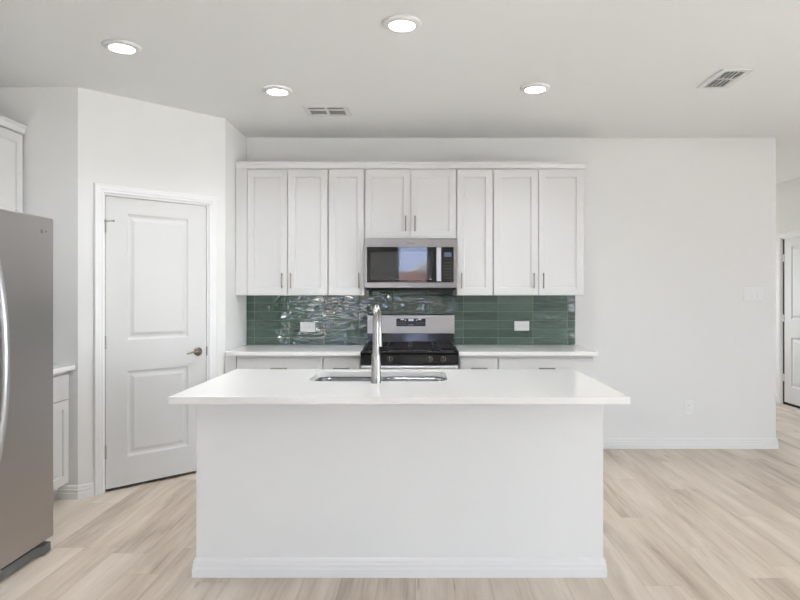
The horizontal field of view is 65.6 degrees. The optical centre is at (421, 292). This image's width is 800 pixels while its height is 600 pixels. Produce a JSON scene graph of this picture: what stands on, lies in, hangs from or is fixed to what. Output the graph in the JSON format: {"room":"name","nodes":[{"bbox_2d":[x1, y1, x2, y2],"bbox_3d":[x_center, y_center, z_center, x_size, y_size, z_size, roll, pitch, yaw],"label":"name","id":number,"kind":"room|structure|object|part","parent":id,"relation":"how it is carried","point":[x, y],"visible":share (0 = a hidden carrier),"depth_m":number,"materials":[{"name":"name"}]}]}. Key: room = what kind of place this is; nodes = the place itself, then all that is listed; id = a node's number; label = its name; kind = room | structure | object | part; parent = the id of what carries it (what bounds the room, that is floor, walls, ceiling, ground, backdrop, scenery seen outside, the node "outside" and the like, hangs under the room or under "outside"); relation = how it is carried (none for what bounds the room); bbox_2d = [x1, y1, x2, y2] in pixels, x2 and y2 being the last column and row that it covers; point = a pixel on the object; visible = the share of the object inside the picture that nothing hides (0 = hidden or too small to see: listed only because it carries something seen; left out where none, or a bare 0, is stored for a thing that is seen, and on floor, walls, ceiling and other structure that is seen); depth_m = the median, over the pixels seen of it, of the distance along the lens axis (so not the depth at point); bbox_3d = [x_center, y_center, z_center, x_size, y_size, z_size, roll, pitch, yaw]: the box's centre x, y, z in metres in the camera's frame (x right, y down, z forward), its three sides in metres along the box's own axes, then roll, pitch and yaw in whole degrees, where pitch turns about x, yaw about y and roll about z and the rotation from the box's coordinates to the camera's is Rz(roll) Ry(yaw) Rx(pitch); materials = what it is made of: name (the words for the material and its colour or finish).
{"room":"kitchen","nodes":[
{"label":"kitchen","id":0,"kind":"room"},
{"bbox_2d":[0,87,77,484],"bbox_3d":[-2.624,0.000,4.185,0.671,2.740,0.120,0,0,0],"label":"wall","id":1,"kind":"structure","parent":0,"point":[49,114],"depth_m":4.12,"materials":[{"name":"white paint"}]},
{"bbox_2d":[78,87,224,484],"bbox_3d":[-1.959,0.000,4.539,0.120,2.740,1.052,0,0,45],"label":"wall","id":2,"kind":"structure","parent":0,"point":[123,141],"depth_m":4.34,"materials":[{"name":"white paint"}]},
{"bbox_2d":[57,482,93,499],"bbox_3d":[-2.310,1.324,4.131,0.218,0.092,0.058,0,0,-19],"label":"baseboard","id":3,"kind":"structure","parent":2,"relation":"attached to","point":[65,492],"depth_m":4.12,"materials":[{"name":"white paint"}]},
{"bbox_2d":[93,183,216,495],"bbox_3d":[-1.931,0.312,4.524,0.880,2.115,0.182,0,0,-45],"label":"door","id":4,"kind":"structure","parent":2,"relation":"in","point":[155,251],"depth_m":4.46,"materials":[{"name":"white paint"}]},
{"bbox_3d":[-1.709,0.445,4.668,0.140,0.066,0.060,0,0,-45],"label":"lever handle","id":5,"kind":"part","parent":4,"relation":"part of","materials":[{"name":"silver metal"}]},
{"bbox_2d":[225,119,246,354],"bbox_3d":[-1.605,0.000,5.141,0.120,2.740,0.644,0,0,0],"label":"wall","id":6,"kind":"structure","parent":0,"point":[235,141],"depth_m":5.05,"materials":[{"name":"white paint"}]},
{"bbox_2d":[0,0,799,183],"bbox_3d":[1.820,-1.430,3.300,9.800,0.120,14.040,0,0,0],"label":"ceiling","id":7,"kind":"structure","parent":0,"point":[611,68],"depth_m":3.65,"materials":[{"name":"white paint"}]},
{"bbox_2d":[102,39,141,54],"bbox_3d":[-1.664,-1.361,3.439,0.198,0.018,0.198,0,0,0],"label":"recessed light","id":8,"kind":"object","parent":7,"relation":"in","point":[120,46],"visible":1,"depth_m":3.41,"materials":[{"name":"white paint"}]},
{"bbox_2d":[109,44,134,52],"bbox_3d":[-1.664,-1.358,3.439,0.131,0.012,0.131,0,0,0],"label":"diffuser","id":9,"kind":"object","parent":8,"relation":"attached to","point":[117,48],"depth_m":3.43,"materials":[{"name":"white plastic"}]},
{"bbox_2d":[262,85,291,95],"bbox_3d":[-0.975,-1.361,4.184,0.198,0.018,0.198,0,0,0],"label":"recessed light","id":10,"kind":"object","parent":7,"relation":"in","point":[275,90],"visible":1,"depth_m":4.15,"materials":[{"name":"white plastic"}]},
{"bbox_2d":[268,89,286,94],"bbox_3d":[-0.975,-1.358,4.184,0.131,0.012,0.131,0,0,0],"label":"diffuser","id":11,"kind":"object","parent":10,"relation":"attached to","point":[270,91],"depth_m":4.17,"materials":[{"name":"white plastic"}]},
{"bbox_2d":[302,105,351,115],"bbox_3d":[-0.710,-1.364,4.655,0.335,0.010,0.255,0,0,0],"label":"ceiling vent","id":12,"kind":"object","parent":7,"relation":"in","point":[311,110],"visible":1,"depth_m":4.62,"materials":[{"name":"white metal"}]},
{"bbox_2d":[383,14,420,32],"bbox_3d":[-0.102,-1.361,3.146,0.198,0.018,0.198,0,0,0],"label":"recessed light","id":13,"kind":"object","parent":7,"relation":"in","point":[400,23],"visible":1,"depth_m":3.12,"materials":[{"name":"white plastic"}]},
{"bbox_2d":[389,21,414,30],"bbox_3d":[-0.102,-1.358,3.146,0.131,0.012,0.131,0,0,0],"label":"diffuser","id":14,"kind":"object","parent":13,"relation":"attached to","point":[393,25],"depth_m":3.14,"materials":[{"name":"white plastic"}]},
{"bbox_2d":[520,83,549,93],"bbox_3d":[0.753,-1.361,4.133,0.198,0.018,0.198,0,0,0],"label":"recessed light","id":15,"kind":"object","parent":7,"relation":"in","point":[530,88],"visible":1,"depth_m":4.10,"materials":[{"name":"white plastic"}]},
{"bbox_2d":[525,87,544,92],"bbox_3d":[0.753,-1.358,4.133,0.131,0.012,0.131,0,0,0],"label":"diffuser","id":16,"kind":"object","parent":15,"relation":"attached to","point":[527,89],"depth_m":4.13,"materials":[{"name":"white plastic"}]},
{"bbox_2d":[697,69,754,88],"bbox_3d":[1.932,-1.364,3.958,0.200,0.010,0.345,0,0,0],"label":"ceiling vent","id":17,"kind":"object","parent":7,"relation":"in","point":[724,78],"visible":1,"depth_m":3.95,"materials":[{"name":"white metal"}]},
{"bbox_2d":[0,402,799,599],"bbox_3d":[1.820,1.420,3.300,9.800,0.100,14.040,0,0,0],"label":"floor","id":18,"kind":"structure","parent":0,"point":[679,524],"depth_m":3.35,"materials":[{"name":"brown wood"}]},
{"bbox_2d":[0,208,52,580],"bbox_3d":[-2.384,0.486,2.858,1.002,1.768,0.916,0,0,0],"label":"refrigerator","id":19,"kind":"object","parent":18,"relation":"on","point":[26,240],"visible":1,"depth_m":3.07,"materials":[{"name":"grey metal"}]},
{"bbox_3d":[-1.936,0.315,2.828,0.105,1.071,0.046,0,0,0],"label":"handle","id":20,"kind":"part","parent":19,"relation":"part of","materials":[{"name":"grey metal"}]},
{"bbox_2d":[53,371,68,500],"bbox_3d":[-2.628,0.939,3.737,0.656,0.860,0.768,0,0,0],"label":"base cabinet","id":21,"kind":"object","parent":18,"relation":"on","point":[60,380],"visible":0.28,"depth_m":4.02,"materials":[{"name":"white paint"}]},
{"bbox_3d":[-2.345,0.616,3.728,0.019,0.164,0.744,0,0,0],"label":"drawer","id":22,"kind":"part","parent":21,"relation":"part of","materials":[{"name":"white paint"}]},
{"bbox_2d":[53,365,74,373],"bbox_3d":[-2.632,0.493,3.728,0.653,0.030,0.792,0,0,0],"label":"countertop","id":23,"kind":"structure","parent":21,"relation":"on","point":[56,368],"depth_m":4.01,"materials":[{"name":"white stone"}]},
{"bbox_2d":[225,355,322,373],"bbox_3d":[-1.160,0.928,5.136,0.765,0.882,0.646,0,0,0],"label":"base cabinet","id":24,"kind":"object","parent":18,"relation":"on","point":[232,363],"visible":0.15,"depth_m":4.85,"materials":[{"name":"white paint"}]},
{"bbox_3d":[-1.113,0.591,4.858,0.667,0.157,0.019,0,0,0],"label":"drawer","id":25,"kind":"part","parent":24,"relation":"part of","materials":[{"name":"white paint"}]},
{"bbox_2d":[226,345,364,355],"bbox_3d":[-1.011,0.471,5.132,1.066,0.030,0.660,0,0,0],"label":"countertop","id":26,"kind":"structure","parent":24,"relation":"on","point":[246,350],"depth_m":4.92,"materials":[{"name":"white stone"}]},
{"bbox_2d":[323,355,360,377],"bbox_3d":[-0.629,0.928,5.136,0.293,0.882,0.646,0,0,0],"label":"base cabinet","id":27,"kind":"object","parent":18,"relation":"on","point":[329,362],"visible":0.2,"depth_m":4.85,"materials":[{"name":"white paint"}]},
{"bbox_2d":[192,404,606,577],"bbox_3d":[-0.108,0.928,3.326,1.998,0.883,0.692,0,0,0],"label":"kitchen island","id":28,"kind":"object","parent":18,"relation":"on","point":[283,490],"visible":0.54,"depth_m":3.00,"materials":[{"name":"white paint"}]},
{"bbox_2d":[168,369,629,403],"bbox_3d":[-0.100,0.471,3.205,2.022,0.030,0.989,0,0,0],"label":"island countertop","id":29,"kind":"structure","parent":28,"relation":"on","point":[238,386],"depth_m":2.93,"materials":[{"name":"white stone"}]},
{"bbox_2d":[371,304,381,383],"bbox_3d":[-0.233,0.256,3.225,0.053,0.398,0.228,0,0,0],"label":"faucet","id":30,"kind":"object","parent":29,"relation":"on","point":[377,321],"visible":1,"depth_m":3.12,"materials":[{"name":"silver metal"}]},
{"bbox_2d":[315,377,445,380],"bbox_3d":[-0.231,0.590,3.400,0.778,0.206,0.450,0,0,0],"label":"sink","id":31,"kind":"object","parent":29,"relation":"in","point":[320,378],"visible":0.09,"depth_m":3.60,"materials":[{"name":"silver metal"}]},
{"bbox_3d":[-0.415,0.591,3.400,0.350,0.204,0.404,0,0,0],"label":"bowl","id":32,"kind":"part","parent":31,"relation":"part of","materials":[{"name":"silver metal"}]},
{"bbox_3d":[-0.047,0.591,3.400,0.350,0.204,0.404,0,0,0],"label":"bowl","id":33,"kind":"part","parent":31,"relation":"part of","materials":[{"name":"silver metal"}]},
{"bbox_3d":[-0.108,1.324,3.311,1.998,0.092,0.662,0,0,0],"label":"baseboard","id":34,"kind":"part","parent":28,"relation":"part of","materials":[{"name":"white paint"}]},
{"bbox_2d":[360,314,458,368],"bbox_3d":[-0.096,0.776,5.071,0.761,1.186,0.754,0,0,0],"label":"gas range","id":35,"kind":"object","parent":18,"relation":"on","point":[409,341],"visible":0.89,"depth_m":5.36,"materials":[{"name":"black"}]},
{"bbox_3d":[-0.099,0.568,4.733,0.738,0.037,0.077,0,0,0],"label":"oven handle","id":36,"kind":"part","parent":35,"relation":"part of","materials":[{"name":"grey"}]},
{"bbox_2d":[360,345,458,353],"bbox_3d":[-0.096,0.465,5.110,0.761,0.020,0.657,0,0,0],"label":"cooktop","id":37,"kind":"object","parent":35,"relation":"in","point":[409,350],"depth_m":4.83,"materials":[{"name":"black metal"}]},
{"bbox_3d":[-0.096,0.512,4.797,0.756,0.072,0.036,0,0,0],"label":"control panel","id":38,"kind":"part","parent":35,"relation":"part of","materials":[{"name":"black metal"}]},
{"bbox_3d":[-0.096,0.256,5.395,0.254,0.068,0.010,0,0,0],"label":"display panel","id":39,"kind":"part","parent":35,"relation":"part of","materials":[{"name":"black glass"}]},
{"bbox_2d":[458,355,497,368],"bbox_3d":[0.443,0.928,5.136,0.304,0.882,0.646,0,0,0],"label":"base cabinet","id":40,"kind":"object","parent":18,"relation":"on","point":[465,362],"visible":0.2,"depth_m":4.85,"materials":[{"name":"white paint"}]},
{"bbox_2d":[498,356,593,377],"bbox_3d":[0.969,0.928,5.136,0.745,0.882,0.646,0,0,0],"label":"base cabinet","id":41,"kind":"object","parent":18,"relation":"on","point":[583,364],"visible":0.18,"depth_m":4.85,"materials":[{"name":"white paint"}]},
{"bbox_2d":[455,345,597,355],"bbox_3d":[0.825,0.471,5.132,1.078,0.030,0.660,0,0,0],"label":"countertop","id":42,"kind":"structure","parent":41,"relation":"on","point":[464,350],"depth_m":4.92,"materials":[{"name":"white stone"}]},
{"bbox_2d":[247,138,775,437],"bbox_3d":[0.019,0.000,5.523,6.199,2.740,0.120,0,0,0],"label":"wall","id":43,"kind":"structure","parent":0,"point":[675,230],"depth_m":5.46,"materials":[{"name":"white paint"}]},
{"bbox_2d":[236,169,327,294],"bbox_3d":[-1.161,-0.505,5.276,0.765,1.050,0.365,0,0,0],"label":"upper cabinet","id":44,"kind":"object","parent":43,"relation":"attached to","point":[282,214],"visible":0.99,"depth_m":5.13,"materials":[{"name":"white paint"}]},
{"bbox_3d":[-1.280,-0.501,5.138,0.329,1.034,0.019,0,0,0],"label":"door","id":45,"kind":"part","parent":44,"relation":"part of","materials":[{"name":"white paint"}]},
{"bbox_3d":[-0.946,-0.501,5.138,0.328,1.034,0.019,0,0,0],"label":"door","id":46,"kind":"part","parent":44,"relation":"part of","materials":[{"name":"white paint"}]},
{"bbox_2d":[235,161,587,169],"bbox_3d":[-0.086,-1.058,5.288,2.911,0.055,0.342,0,0,0],"label":"crown molding","id":47,"kind":"structure","parent":44,"relation":"on","point":[456,165],"depth_m":5.13,"materials":[{"name":"white paint"}]},
{"bbox_2d":[328,169,367,294],"bbox_3d":[-0.626,-0.505,5.276,0.301,1.050,0.365,0,0,0],"label":"upper cabinet","id":48,"kind":"object","parent":43,"relation":"attached to","point":[346,187],"visible":0.97,"depth_m":5.14,"materials":[{"name":"white paint"}]},
{"bbox_2d":[365,169,455,238],"bbox_3d":[-0.094,-0.739,5.276,0.760,0.582,0.365,0,0,0],"label":"upper cabinet","id":49,"kind":"object","parent":43,"relation":"attached to","point":[399,203],"visible":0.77,"depth_m":5.14,"materials":[{"name":"white paint"}]},
{"bbox_3d":[-0.283,-0.735,5.138,0.373,0.566,0.019,0,0,0],"label":"door","id":50,"kind":"part","parent":49,"relation":"part of","materials":[{"name":"white paint"}]},
{"bbox_2d":[364,238,456,290],"bbox_3d":[-0.093,-0.233,5.232,0.754,0.424,0.430,0,0,0],"label":"microwave","id":51,"kind":"object","parent":49,"relation":"attached to","point":[390,264],"visible":1,"depth_m":5.06,"materials":[{"name":"silver metal"}]},
{"bbox_3d":[-0.145,-0.230,5.057,0.604,0.287,0.010,0,0,0],"label":"door glass","id":52,"kind":"part","parent":51,"relation":"part of","materials":[{"name":"black glass"}]},
{"bbox_3d":[0.135,-0.232,5.037,0.036,0.274,0.042,0,0,0],"label":"handle","id":53,"kind":"part","parent":51,"relation":"part of","materials":[{"name":"grey metal"}]},
{"bbox_3d":[0.209,-0.230,5.061,0.097,0.287,0.005,0,0,0],"label":"key panel","id":54,"kind":"part","parent":51,"relation":"part of","materials":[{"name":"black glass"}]},
{"bbox_3d":[-0.058,-0.572,5.111,0.011,0.128,0.035,0,0,0],"label":"handle","id":55,"kind":"part","parent":49,"relation":"part of","materials":[{"name":"silver metal"}]},
{"bbox_3d":[0.095,-0.735,5.138,0.374,0.566,0.019,0,0,0],"label":"door","id":56,"kind":"part","parent":49,"relation":"part of","materials":[{"name":"white paint"}]},
{"bbox_2d":[246,291,574,344],"bbox_3d":[-0.098,0.157,5.457,2.892,0.596,0.010,0,0,0],"label":"backsplash","id":57,"kind":"structure","parent":43,"relation":"attached to","point":[271,319],"depth_m":5.46,"materials":[{"name":"green tile"}]},
{"bbox_2d":[300,322,314,331],"bbox_3d":[-1.004,0.298,5.449,0.132,0.084,0.008,0,0,0],"label":"outlet","id":58,"kind":"object","parent":57,"relation":"attached to","point":[304,326],"visible":1,"depth_m":5.45,"materials":[{"name":"white plastic"}]},
{"bbox_2d":[514,321,528,330],"bbox_3d":[0.877,0.289,5.449,0.132,0.084,0.008,0,0,0],"label":"outlet","id":59,"kind":"object","parent":57,"relation":"attached to","point":[518,325],"visible":1,"depth_m":5.45,"materials":[{"name":"white plastic"}]},
{"bbox_2d":[455,169,492,294],"bbox_3d":[0.438,-0.505,5.276,0.300,1.050,0.365,0,0,0],"label":"upper cabinet","id":60,"kind":"object","parent":43,"relation":"attached to","point":[474,187],"visible":0.97,"depth_m":5.14,"materials":[{"name":"white paint"}]},
{"bbox_2d":[493,169,582,294],"bbox_3d":[0.964,-0.505,5.276,0.750,1.050,0.365,0,0,0],"label":"upper cabinet","id":61,"kind":"object","parent":43,"relation":"attached to","point":[538,213],"visible":0.99,"depth_m":5.14,"materials":[{"name":"white paint"}]},
{"bbox_3d":[0.778,-0.501,5.138,0.367,1.034,0.019,0,0,0],"label":"door","id":62,"kind":"part","parent":61,"relation":"part of","materials":[{"name":"white paint"}]},
{"bbox_3d":[1.151,-0.501,5.138,0.368,1.034,0.019,0,0,0],"label":"door","id":63,"kind":"part","parent":61,"relation":"part of","materials":[{"name":"white paint"}]},
{"bbox_2d":[684,400,692,414],"bbox_3d":[2.348,1.009,5.458,0.080,0.125,0.008,0,0,0],"label":"outlet","id":64,"kind":"object","parent":43,"relation":"attached to","point":[688,404],"visible":1,"depth_m":5.46,"materials":[{"name":"white plastic"}]},
{"bbox_2d":[603,438,778,448],"bbox_3d":[2.240,1.324,6.255,1.788,0.092,1.615,0,0,0],"label":"baseboard","id":65,"kind":"structure","parent":43,"relation":"attached to","point":[608,443],"depth_m":5.45,"materials":[{"name":"white paint"}]},
{"bbox_2d":[744,287,763,301],"bbox_3d":[2.921,0.013,5.457,0.176,0.124,0.011,0,0,0],"label":"light switch","id":66,"kind":"object","parent":43,"relation":"attached to","point":[751,294],"visible":1,"depth_m":5.46,"materials":[{"name":"white plastic"}]},
{"bbox_2d":[776,177,799,394],"bbox_3d":[4.510,0.000,8.525,0.120,2.740,3.350,0,0,0],"label":"wall","id":67,"kind":"structure","parent":0,"point":[787,192],"depth_m":7.59,"materials":[{"name":"white paint"}]},
{"bbox_2d":[778,230,799,407],"bbox_3d":[4.482,0.315,7.327,0.176,2.111,0.813,0,0,0],"label":"door","id":68,"kind":"structure","parent":67,"relation":"in","point":[788,242],"depth_m":7.51,"materials":[{"name":"white paint"}]},
{"bbox_3d":[-3.020,0.000,0.931,0.120,2.740,9.063,0,0,0],"label":"wall","id":69,"kind":"structure","parent":0,"visible":0},
{"bbox_2d":[0,115,26,211],"bbox_3d":[-2.780,-0.544,3.736,0.351,1.128,0.769,0,0,0],"label":"upper cabinet","id":70,"kind":"object","parent":69,"relation":"attached to","point":[10,141],"depth_m":3.99,"materials":[{"name":"white paint"}]}
]}

